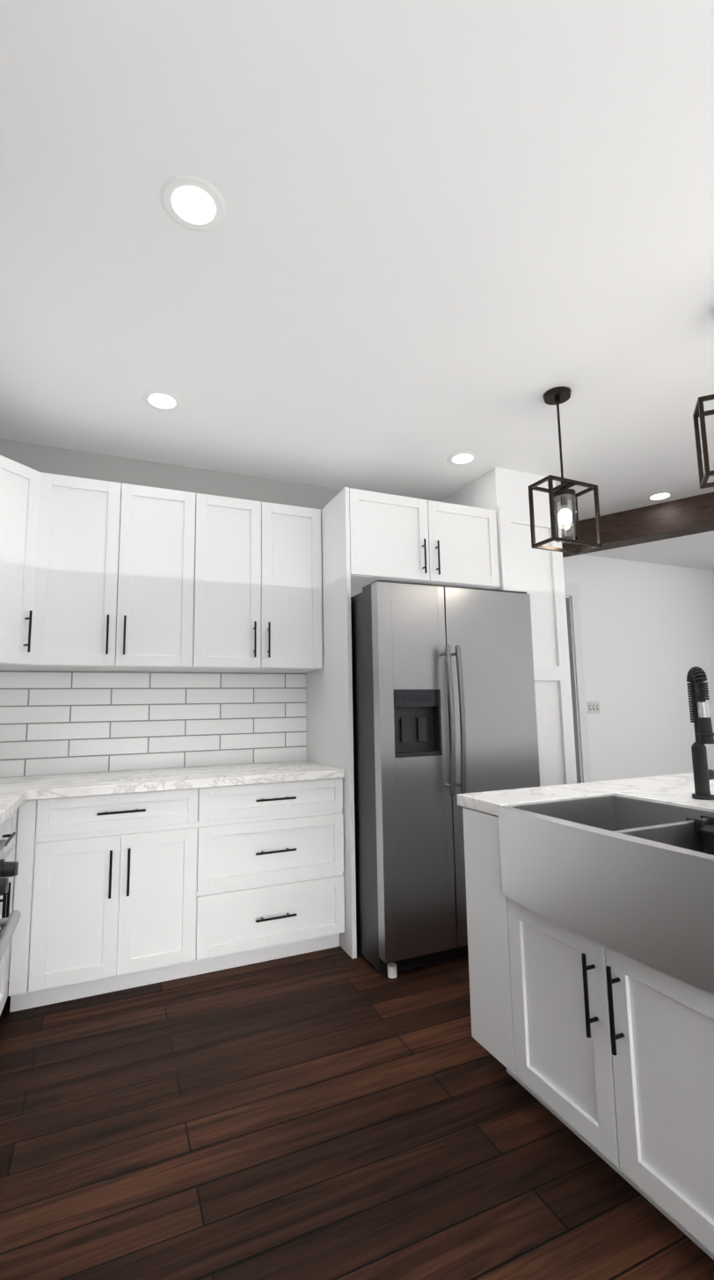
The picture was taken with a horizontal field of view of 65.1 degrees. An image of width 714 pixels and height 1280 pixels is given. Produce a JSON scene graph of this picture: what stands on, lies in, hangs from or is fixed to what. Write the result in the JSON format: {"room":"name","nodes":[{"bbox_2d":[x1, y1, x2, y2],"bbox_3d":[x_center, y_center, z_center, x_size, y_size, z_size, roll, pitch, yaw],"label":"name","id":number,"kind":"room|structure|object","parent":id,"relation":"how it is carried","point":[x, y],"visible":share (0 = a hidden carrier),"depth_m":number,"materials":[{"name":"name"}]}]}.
{"room":"kitchen","nodes":[
{"label":"kitchen","id":0,"kind":"room"},
{"bbox_2d":[0,439,341,778],"bbox_3d":[-0.861,0.303,3.405,3.162,2.724,0.124,2,-8,-23],"label":"wall","id":1,"kind":"structure","parent":0,"point":[51,460],"depth_m":3.36,"materials":[{"name":"grey paint"}]},
{"bbox_2d":[45,473,137,670],"bbox_3d":[-1.463,-0.339,2.956,0.486,0.976,0.364,2,-8,-23],"label":"upper cabinet","id":2,"kind":"object","parent":1,"relation":"attached to","point":[98,575],"depth_m":2.85,"materials":[{"name":"white wood"}]},
{"bbox_2d":[0,669,306,777],"bbox_3d":[-1.303,0.449,3.124,2.138,0.550,0.006,2,-8,-23],"label":"wall tile","id":3,"kind":"structure","parent":1,"relation":"attached to","point":[61,722],"depth_m":3.17,"materials":[{"name":"white tile"}]},
{"bbox_2d":[130,485,210,671],"bbox_3d":[-1.127,-0.325,3.122,0.503,0.976,0.326,2,-8,-23],"label":"upper cabinet","id":4,"kind":"object","parent":1,"relation":"attached to","point":[172,534],"depth_m":3.01,"materials":[{"name":"white wood"}]},
{"bbox_2d":[203,494,274,672],"bbox_3d":[-0.783,-0.313,3.272,0.492,0.976,0.326,2,-8,-23],"label":"upper cabinet","id":5,"kind":"object","parent":1,"relation":"attached to","point":[241,563],"depth_m":3.16,"materials":[{"name":"white wood"}]},
{"bbox_2d":[270,503,322,672],"bbox_3d":[-0.471,-0.302,3.407,0.430,0.976,0.326,2,-8,-23],"label":"upper cabinet","id":6,"kind":"object","parent":1,"relation":"attached to","point":[298,641],"depth_m":3.29,"materials":[{"name":"white wood"}]},
{"bbox_2d":[0,945,713,1279],"bbox_3d":[2.218,1.455,1.793,8.000,0.060,11.000,2,-8,-23],"label":"floor","id":7,"kind":"structure","parent":0,"point":[336,1113],"depth_m":1.59,"materials":[{"name":"brown wood"}]},
{"bbox_2d":[0,808,17,1016],"bbox_3d":[-1.559,1.053,1.804,0.652,0.874,0.820,2,-8,-23],"label":"base cabinet","id":8,"kind":"object","parent":7,"relation":"on","point":[9,828],"depth_m":2.18,"materials":[{"name":"white wood"}]},
{"bbox_2d":[0,785,31,825],"bbox_3d":[-1.499,0.583,1.746,0.685,0.040,1.007,2,-8,-23],"label":"countertop","id":9,"kind":"structure","parent":8,"relation":"on","point":[16,793],"depth_m":2.21,"materials":[{"name":"stone"}]},
{"bbox_2d":[0,839,21,961],"bbox_3d":[-1.070,0.761,0.936,0.783,1.226,0.756,2,-8,-23],"label":"range","id":10,"kind":"object","parent":7,"relation":"on","point":[9,924],"visible":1,"depth_m":1.35,"materials":[{"name":"grey metal"}]},
{"bbox_2d":[28,787,203,1008],"bbox_3d":[-1.207,1.157,2.710,0.760,0.874,0.664,2,-8,-23],"label":"base cabinet","id":11,"kind":"object","parent":7,"relation":"on","point":[109,893],"depth_m":2.47,"materials":[{"name":"white wood"}]},
{"bbox_2d":[200,778,344,974],"bbox_3d":[-0.557,1.182,3.018,0.802,0.874,0.616,2,-8,-23],"label":"base cabinet","id":12,"kind":"object","parent":7,"relation":"on","point":[273,888],"depth_m":2.76,"materials":[{"name":"white wood"}]},
{"bbox_2d":[0,760,344,799],"bbox_3d":[-1.165,0.704,2.788,2.133,0.040,0.651,2,-8,-23],"label":"countertop","id":13,"kind":"structure","parent":12,"relation":"on","point":[82,784],"depth_m":2.75,"materials":[{"name":"stone"}]},
{"bbox_2d":[305,487,500,959],"bbox_3d":[0.292,0.426,3.423,1.018,2.443,0.734,2,-8,-23],"label":"cabinet","id":14,"kind":"object","parent":7,"relation":"on","point":[367,537],"visible":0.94,"depth_m":3.18,"materials":[{"name":"white wood"}]},
{"bbox_2d":[350,579,539,978],"bbox_3d":[0.378,0.690,3.198,0.942,1.862,1.016,2,-8,-23],"label":"fridge","id":15,"kind":"object","parent":7,"relation":"on","point":[444,711],"visible":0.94,"depth_m":2.77,"materials":[{"name":"grey metal"}]},
{"bbox_2d":[462,807,713,1259],"bbox_3d":[2.014,0.836,0.536,1.915,0.874,4.010,2,-8,-23],"label":"kitchen island","id":16,"kind":"object","parent":7,"relation":"on","point":[606,1054],"visible":0.52,"depth_m":1.44,"materials":[{"name":"white wood"}]},
{"bbox_2d":[457,772,713,815],"bbox_3d":[2.037,0.383,0.613,1.900,0.040,4.006,2,-8,-23],"label":"island countertop","id":17,"kind":"structure","parent":16,"relation":"on","point":[678,789],"depth_m":2.04,"materials":[{"name":"stone"}]},
{"bbox_2d":[497,794,713,994],"bbox_3d":[0.839,0.638,1.545,0.533,0.271,0.773,2,-8,-23],"label":"farmhouse sink","id":18,"kind":"object","parent":17,"relation":"in","point":[631,877],"visible":1,"depth_m":1.42,"materials":[{"name":"silver metal"}]},
{"bbox_2d":[686,814,713,855],"bbox_3d":[1.008,0.556,1.564,0.102,0.100,0.125,2,-8,-23],"label":"sink caddy","id":19,"kind":"object","parent":18,"relation":"hanging from","point":[707,832],"visible":0.83,"depth_m":1.56,"materials":[{"name":"black plastic"}]},
{"bbox_2d":[686,666,713,799],"bbox_3d":[1.192,0.310,1.884,0.197,0.440,0.118,2,-8,-23],"label":"faucet","id":20,"kind":"object","parent":17,"relation":"on","point":[699,706],"visible":1,"depth_m":1.86,"materials":[{"name":"black metal"}]},
{"bbox_2d":[0,0,713,570],"bbox_3d":[2.169,-1.308,2.129,8.000,0.060,11.000,2,-8,-23],"label":"ceiling","id":21,"kind":"structure","parent":0,"point":[425,248],"depth_m":1.79,"materials":[{"name":"white paint"}]},
{"bbox_2d":[141,389,182,410],"bbox_3d":[-0.938,-1.151,2.693,0.189,0.006,0.189,-4,-7,21],"label":"recessed light","id":22,"kind":"object","parent":21,"relation":"in","point":[158,399],"depth_m":2.68,"materials":[{"name":"white plastic"}]},
{"bbox_2d":[160,174,226,232],"bbox_3d":[-0.482,-1.286,1.653,0.189,0.006,0.189,-4,-7,21],"label":"recessed light","id":23,"kind":"object","parent":21,"relation":"in","point":[192,202],"depth_m":1.64,"materials":[{"name":"white plastic"}]},
{"bbox_2d":[446,450,478,465],"bbox_3d":[0.639,-1.096,3.377,0.189,0.006,0.189,-4,-7,21],"label":"recessed light","id":24,"kind":"object","parent":21,"relation":"in","point":[462,457],"depth_m":3.37,"materials":[{"name":"white plastic"}]},
{"bbox_2d":[528,386,602,554],"bbox_3d":[0.972,-0.809,2.650,0.305,0.761,0.150,2,-8,-23],"label":"pendant light","id":25,"kind":"object","parent":21,"relation":"hanging from","point":[562,493],"visible":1,"depth_m":2.62,"materials":[{"name":"brown metal"}]},
{"bbox_2d":[560,491,713,557],"bbox_3d":[3.685,-1.058,3.202,6.500,0.229,0.200,-6,-9,38],"label":"ceiling beam","id":26,"kind":"structure","parent":21,"relation":"attached to","point":[684,517],"depth_m":4.25,"materials":[{"name":"brown wood"}]},
{"bbox_2d":[645,491,675,501],"bbox_3d":[2.198,-1.041,4.053,0.189,0.006,0.189,-4,-7,21],"label":"recessed light","id":27,"kind":"object","parent":21,"relation":"in","point":[661,495],"depth_m":4.04,"materials":[{"name":"white plastic"}]},
{"bbox_2d":[692,393,713,488],"bbox_3d":[1.423,-0.932,2.059,0.310,0.675,0.140,-4,-8,24],"label":"pendant light","id":28,"kind":"object","parent":21,"relation":"hanging from","point":[700,412],"visible":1,"depth_m":2.06,"materials":[{"name":"brown metal"}]},
{"bbox_2d":[440,466,563,786],"bbox_3d":[0.840,0.354,4.069,0.488,2.724,1.380,2,-8,-23],"label":"wall","id":29,"kind":"structure","parent":0,"point":[494,488],"depth_m":3.52,"materials":[{"name":"white paint"}]},
{"bbox_2d":[496,506,576,784],"bbox_3d":[1.121,0.402,3.416,0.488,2.460,0.022,2,-8,-23],"label":"trim","id":30,"kind":"structure","parent":29,"relation":"attached to","point":[560,672],"depth_m":3.49,"materials":[{"name":"white wood"}]},
{"bbox_2d":[562,554,713,781],"bbox_3d":[2.667,0.516,5.674,4.150,2.724,0.120,2,-8,-23],"label":"wall","id":31,"kind":"structure","parent":0,"point":[647,632],"depth_m":5.75,"materials":[{"name":"white paint"}]},
{"bbox_2d":[564,581,590,783],"bbox_3d":[1.655,0.630,5.205,1.158,2.420,0.149,2,-8,-23],"label":"door frame","id":32,"kind":"structure","parent":31,"relation":"attached to","point":[572,592],"depth_m":5.38,"materials":[{"name":"white wood"}]},
{"bbox_2d":[587,701,599,713],"bbox_3d":[2.298,0.655,5.420,0.150,0.116,0.014,2,-8,-23],"label":"switch plate","id":33,"kind":"object","parent":31,"relation":"attached to","point":[592,707],"visible":1,"depth_m":5.42,"materials":[{"name":"white plastic"}]},
{"bbox_3d":[-0.808,-0.221,-0.900,0.200,2.724,8.120,2,-8,-23],"label":"wall","id":34,"kind":"structure","parent":0,"visible":0},
{"bbox_2d":[0,455,52,669],"bbox_3d":[-1.842,-0.373,2.617,0.688,0.976,0.687,2,-8,-23],"label":"upper cabinet","id":35,"kind":"object","parent":34,"relation":"attached to","point":[25,492],"depth_m":2.70,"materials":[{"name":"white wood"}]}
]}

